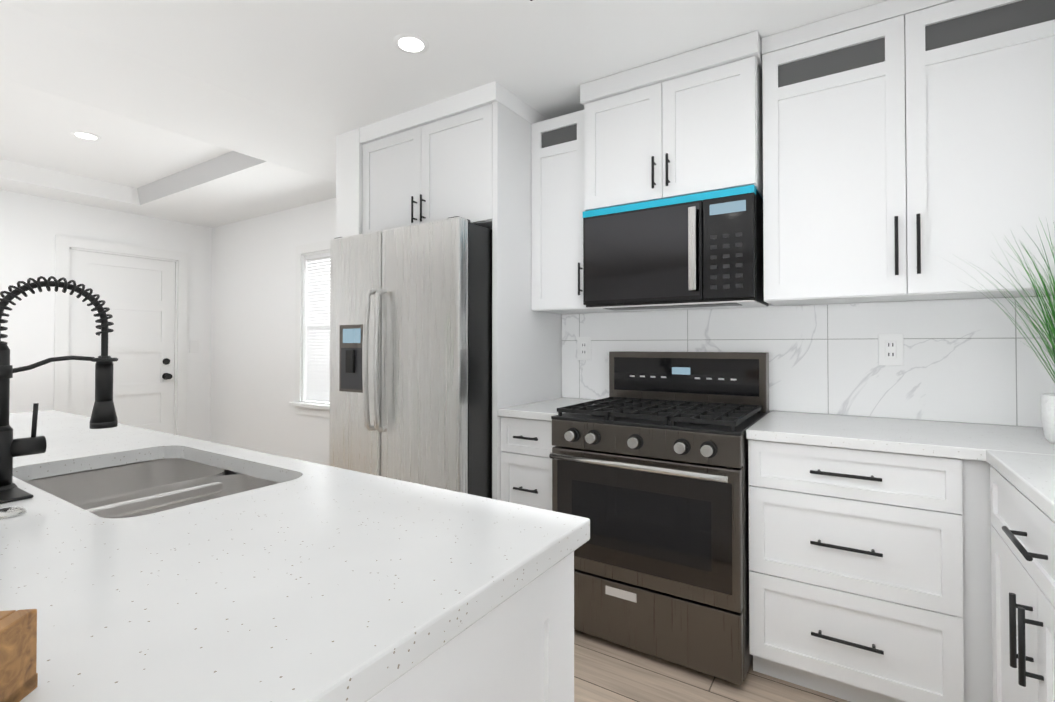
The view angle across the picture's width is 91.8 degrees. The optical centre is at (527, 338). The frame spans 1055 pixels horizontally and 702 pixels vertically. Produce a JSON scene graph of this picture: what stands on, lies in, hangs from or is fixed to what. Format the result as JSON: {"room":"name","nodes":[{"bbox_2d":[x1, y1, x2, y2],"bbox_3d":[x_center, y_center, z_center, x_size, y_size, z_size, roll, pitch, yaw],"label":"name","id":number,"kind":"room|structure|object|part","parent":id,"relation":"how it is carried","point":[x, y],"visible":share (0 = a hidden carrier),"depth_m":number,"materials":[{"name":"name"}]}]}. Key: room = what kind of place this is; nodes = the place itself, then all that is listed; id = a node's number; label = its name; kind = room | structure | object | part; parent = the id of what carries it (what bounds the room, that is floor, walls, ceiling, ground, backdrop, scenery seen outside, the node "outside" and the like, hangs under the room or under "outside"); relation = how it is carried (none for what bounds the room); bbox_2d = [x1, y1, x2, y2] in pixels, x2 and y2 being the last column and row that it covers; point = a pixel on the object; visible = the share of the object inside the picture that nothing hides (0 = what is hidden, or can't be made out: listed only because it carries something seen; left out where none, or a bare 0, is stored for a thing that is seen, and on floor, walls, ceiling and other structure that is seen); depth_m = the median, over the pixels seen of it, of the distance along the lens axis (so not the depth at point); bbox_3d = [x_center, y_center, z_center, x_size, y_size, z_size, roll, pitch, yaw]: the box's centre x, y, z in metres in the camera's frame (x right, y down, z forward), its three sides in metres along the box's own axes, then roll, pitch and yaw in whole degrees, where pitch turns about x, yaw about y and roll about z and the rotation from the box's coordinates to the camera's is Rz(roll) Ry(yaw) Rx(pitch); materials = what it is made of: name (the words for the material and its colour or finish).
{"room":"kitchen","nodes":[
{"label":"kitchen","id":0,"kind":"room"},
{"bbox_2d":[0,189,211,441],"bbox_3d":[-5.013,0.009,2.480,0.120,2.490,6.740,0,-1,33],"label":"wall","id":1,"kind":"structure","parent":0,"point":[31,226],"depth_m":4.16,"materials":[{"name":"white paint"}]},
{"bbox_2d":[53,235,187,436],"bbox_3d":[-3.633,0.219,4.604,0.138,2.125,0.980,0,-1,33],"label":"door frame","id":2,"kind":"structure","parent":1,"relation":"attached to","point":[64,245],"depth_m":4.50,"materials":[{"name":"white paint"}]},
{"bbox_2d":[69,249,174,433],"bbox_3d":[-3.587,0.263,4.573,0.108,2.011,0.776,0,-1,33],"label":"entry door","id":3,"kind":"structure","parent":1,"relation":"in","point":[137,295],"depth_m":4.62,"materials":[{"name":"white paint"}]},
{"bbox_2d":[336,128,362,237],"bbox_3d":[-0.890,0.020,3.297,0.208,2.490,0.660,0,-1,33],"label":"wall","id":4,"kind":"structure","parent":0,"point":[348,183],"depth_m":3.02,"materials":[{"name":"white paint"}]},
{"bbox_2d":[0,0,886,227],"bbox_3d":[-2.249,-1.298,0.716,6.695,0.230,6.740,0,-1,33],"label":"ceiling","id":5,"kind":"structure","parent":0,"point":[211,113],"depth_m":2.36,"materials":[{"name":"white paint"}]},
{"bbox_2d":[70,131,100,140],"bbox_3d":[-2.783,-1.280,3.225,0.149,0.004,0.149,0,-1,27],"label":"recessed light","id":6,"kind":"object","parent":5,"relation":"in","point":[83,135],"depth_m":3.21,"materials":[{"name":"white paint"}]},
{"bbox_2d":[393,33,428,54],"bbox_3d":[-0.489,-1.238,2.151,0.149,0.004,0.149,0,-1,27],"label":"recessed light","id":7,"kind":"object","parent":5,"relation":"in","point":[411,43],"depth_m":2.14,"materials":[{"name":"white paint"}]},
{"bbox_2d":[526,0,538,3],"bbox_3d":[0.069,-1.240,1.743,0.260,0.011,0.180,0,-1,33],"label":"recessed light","id":8,"kind":"object","parent":5,"relation":"in","point":[530,1],"visible":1,"depth_m":1.87,"materials":[{"name":"white paint"}]},
{"bbox_2d":[360,81,547,143],"bbox_3d":[-0.388,-1.185,2.992,0.982,0.088,0.655,0,-1,33],"label":"crown molding","id":9,"kind":"structure","parent":0,"point":[478,97],"depth_m":2.66,"materials":[{"name":"white paint"}]},
{"bbox_2d":[210,198,1045,465],"bbox_3d":[-0.457,0.022,3.482,6.695,2.490,0.120,0,-1,33],"label":"wall","id":10,"kind":"structure","parent":0,"point":[253,337],"depth_m":4.68,"materials":[{"name":"white paint"}]},
{"bbox_2d":[289,240,329,417],"bbox_3d":[-1.564,-0.082,4.161,0.990,1.435,0.180,0,-1,33],"label":"window","id":11,"kind":"structure","parent":10,"relation":"in","point":[317,408],"depth_m":4.35,"materials":[{"name":"white paint"}]},
{"bbox_2d":[305,252,329,401],"bbox_3d":[-1.563,-0.097,4.163,0.776,1.231,0.035,0,-1,33],"label":"window blinds","id":12,"kind":"object","parent":11,"relation":"attached to","point":[318,378],"visible":0.33,"depth_m":4.28,"materials":[{"name":"white plastic"}]},
{"bbox_2d":[362,101,525,251],"bbox_3d":[-0.396,-0.854,3.001,0.950,0.570,0.637,0,-1,33],"label":"upper cabinet","id":13,"kind":"object","parent":10,"relation":"attached to","point":[470,165],"depth_m":2.63,"materials":[{"name":"white paint"}]},
{"bbox_2d":[526,111,606,315],"bbox_3d":[0.249,-0.645,2.761,0.333,0.995,0.337,0,-1,33],"label":"upper cabinet","id":14,"kind":"object","parent":10,"relation":"attached to","point":[554,223],"depth_m":2.64,"materials":[{"name":"white paint"}]},
{"bbox_2d":[578,30,761,215],"bbox_3d":[0.704,-0.928,2.442,0.773,0.613,0.387,0,-1,33],"label":"upper cabinet","id":15,"kind":"object","parent":10,"relation":"attached to","point":[687,123],"depth_m":2.25,"materials":[{"name":"white paint"}]},
{"bbox_2d":[583,185,768,312],"bbox_3d":[0.685,-0.380,2.410,0.766,0.469,0.424,0,-1,33],"label":"microwave","id":16,"kind":"object","parent":15,"relation":"attached to","point":[699,251],"visible":1,"depth_m":2.23,"materials":[{"name":"black metal"}]},
{"bbox_2d":[562,296,1054,426],"bbox_3d":[1.195,0.091,2.332,2.370,0.481,0.018,0,-1,33],"label":"tile backsplash","id":17,"kind":"structure","parent":10,"relation":"attached to","point":[972,361],"depth_m":2.14,"materials":[{"name":"tile"}]},
{"bbox_2d":[758,0,1054,305],"bbox_3d":[1.453,-0.699,1.986,0.947,1.083,0.337,0,-1,33],"label":"upper cabinet","id":18,"kind":"object","parent":10,"relation":"attached to","point":[896,150],"depth_m":1.84,"materials":[{"name":"white paint"}]},
{"bbox_2d":[574,629,849,701],"bbox_3d":[-2.249,1.281,0.683,6.695,0.100,6.740,0,-1,33],"label":"floor","id":19,"kind":"structure","parent":0,"point":[606,670],"depth_m":1.85,"materials":[{"name":"brown wood"}]},
{"bbox_2d":[329,216,491,498],"bbox_3d":[-0.479,0.350,2.844,0.915,1.794,0.930,0,-1,33],"label":"refrigerator","id":20,"kind":"object","parent":19,"relation":"on","point":[410,353],"visible":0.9,"depth_m":2.44,"materials":[{"name":"grey metal"}]},
{"bbox_3d":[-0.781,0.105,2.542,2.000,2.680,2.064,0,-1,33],"label":"handle","id":21,"kind":"part","parent":20,"relation":"part of","materials":[{"name":"silver metal"}]},
{"bbox_3d":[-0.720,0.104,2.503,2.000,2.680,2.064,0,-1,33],"label":"handle","id":22,"kind":"part","parent":20,"relation":"part of","materials":[{"name":"silver metal"}]},
{"bbox_2d":[380,554,573,701],"bbox_3d":[-1.286,0.796,1.236,2.702,0.886,0.962,0,-1,33],"label":"kitchen island","id":23,"kind":"object","parent":19,"relation":"on","point":[524,652],"depth_m":0.73,"materials":[{"name":"white paint"}]},
{"bbox_2d":[0,410,589,701],"bbox_3d":[-1.384,0.332,1.114,2.756,0.038,1.240,0,-1,33],"label":"island countertop","id":24,"kind":"structure","parent":23,"relation":"on","point":[326,583],"depth_m":0.67,"materials":[{"name":"white stone"}]},
{"bbox_2d":[0,507,25,518],"bbox_3d":[-0.917,0.306,0.902,0.048,0.010,0.048,0,-1,33],"label":"button","id":25,"kind":"object","parent":24,"relation":"on","point":[8,512],"visible":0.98,"depth_m":0.90,"materials":[{"name":"silver metal"}]},
{"bbox_2d":[0,609,37,701],"bbox_3d":[-0.585,0.253,0.281,0.365,0.100,0.290,0,-1,-8],"label":"wood tray","id":26,"kind":"object","parent":24,"relation":"on","point":[18,658],"visible":0.98,"depth_m":0.43,"materials":[{"name":"brown wood"}]},
{"bbox_2d":[0,276,117,503],"bbox_3d":[-1.043,0.088,1.120,0.250,0.451,0.240,0,-1,33],"label":"faucet","id":27,"kind":"object","parent":24,"relation":"on","point":[103,415],"visible":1,"depth_m":1.09,"materials":[{"name":"black metal"}]},
{"bbox_3d":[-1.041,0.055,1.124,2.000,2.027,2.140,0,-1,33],"label":"arm","id":28,"kind":"part","parent":27,"relation":"part of"},
{"bbox_2d":[16,450,287,521],"bbox_3d":[-0.886,0.452,1.208,0.750,0.223,0.440,0,-1,33],"label":"sink","id":29,"kind":"object","parent":24,"relation":"in","point":[145,483],"depth_m":1.35,"materials":[{"name":"silver metal"}]},
{"bbox_2d":[501,417,554,510],"bbox_3d":[0.174,0.814,2.624,0.330,0.885,0.617,0,-1,33],"label":"base cabinet","id":30,"kind":"object","parent":19,"relation":"on","point":[526,446],"depth_m":2.38,"materials":[{"name":"white paint"}]},
{"bbox_2d":[497,397,594,420],"bbox_3d":[0.168,0.353,2.619,0.331,0.035,0.642,0,-1,33],"label":"countertop","id":31,"kind":"structure","parent":30,"relation":"on","point":[542,410],"depth_m":2.42,"materials":[{"name":"white stone"}]},
{"bbox_2d":[549,351,768,684],"bbox_3d":[0.594,0.656,2.255,0.768,1.190,0.762,0,-1,33],"label":"range","id":32,"kind":"object","parent":19,"relation":"on","point":[648,456],"visible":0.94,"depth_m":1.98,"materials":[{"name":"black metal"}]},
{"bbox_2d":[748,441,984,701],"bbox_3d":[1.250,0.805,1.931,0.674,0.885,0.617,0,-1,33],"label":"base cabinet","id":33,"kind":"object","parent":19,"relation":"on","point":[899,560],"depth_m":1.67,"materials":[{"name":"white paint"}]},
{"bbox_2d":[746,411,1054,460],"bbox_3d":[1.503,0.342,1.759,1.293,0.035,0.642,0,-1,33],"label":"countertop","id":34,"kind":"structure","parent":33,"relation":"on","point":[954,441],"depth_m":1.75,"materials":[{"name":"white stone"}]},
{"bbox_2d":[948,219,1054,443],"bbox_3d":[1.510,-0.029,1.532,0.419,0.701,0.402,0,-1,33],"label":"potted grass","id":35,"kind":"object","parent":34,"relation":"on","point":[1048,411],"depth_m":1.58,"materials":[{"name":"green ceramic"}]},
{"bbox_2d":[981,457,1054,701],"bbox_3d":[1.339,0.792,0.894,0.638,0.885,0.980,0,-1,33],"label":"base cabinet","id":36,"kind":"object","parent":19,"relation":"on","point":[1018,533],"depth_m":1.22,"materials":[{"name":"white paint"}]},
{"bbox_2d":[985,449,1054,516],"bbox_3d":[1.108,0.327,0.545,0.642,0.035,1.826,0,-1,33],"label":"countertop","id":37,"kind":"structure","parent":36,"relation":"on","point":[1035,472],"depth_m":1.25,"materials":[{"name":"white stone"}]},
{"label":"outside","id":38,"kind":"structure","parent":0,"visible":0},
{"bbox_2d":[316,259,329,356],"bbox_3d":[-1.488,-0.093,4.279,1.200,1.660,0.001,0,-1,33],"label":"window","id":39,"kind":"structure","parent":38,"point":[322,295],"depth_m":4.48,"materials":[{"name":"white"}]}
]}

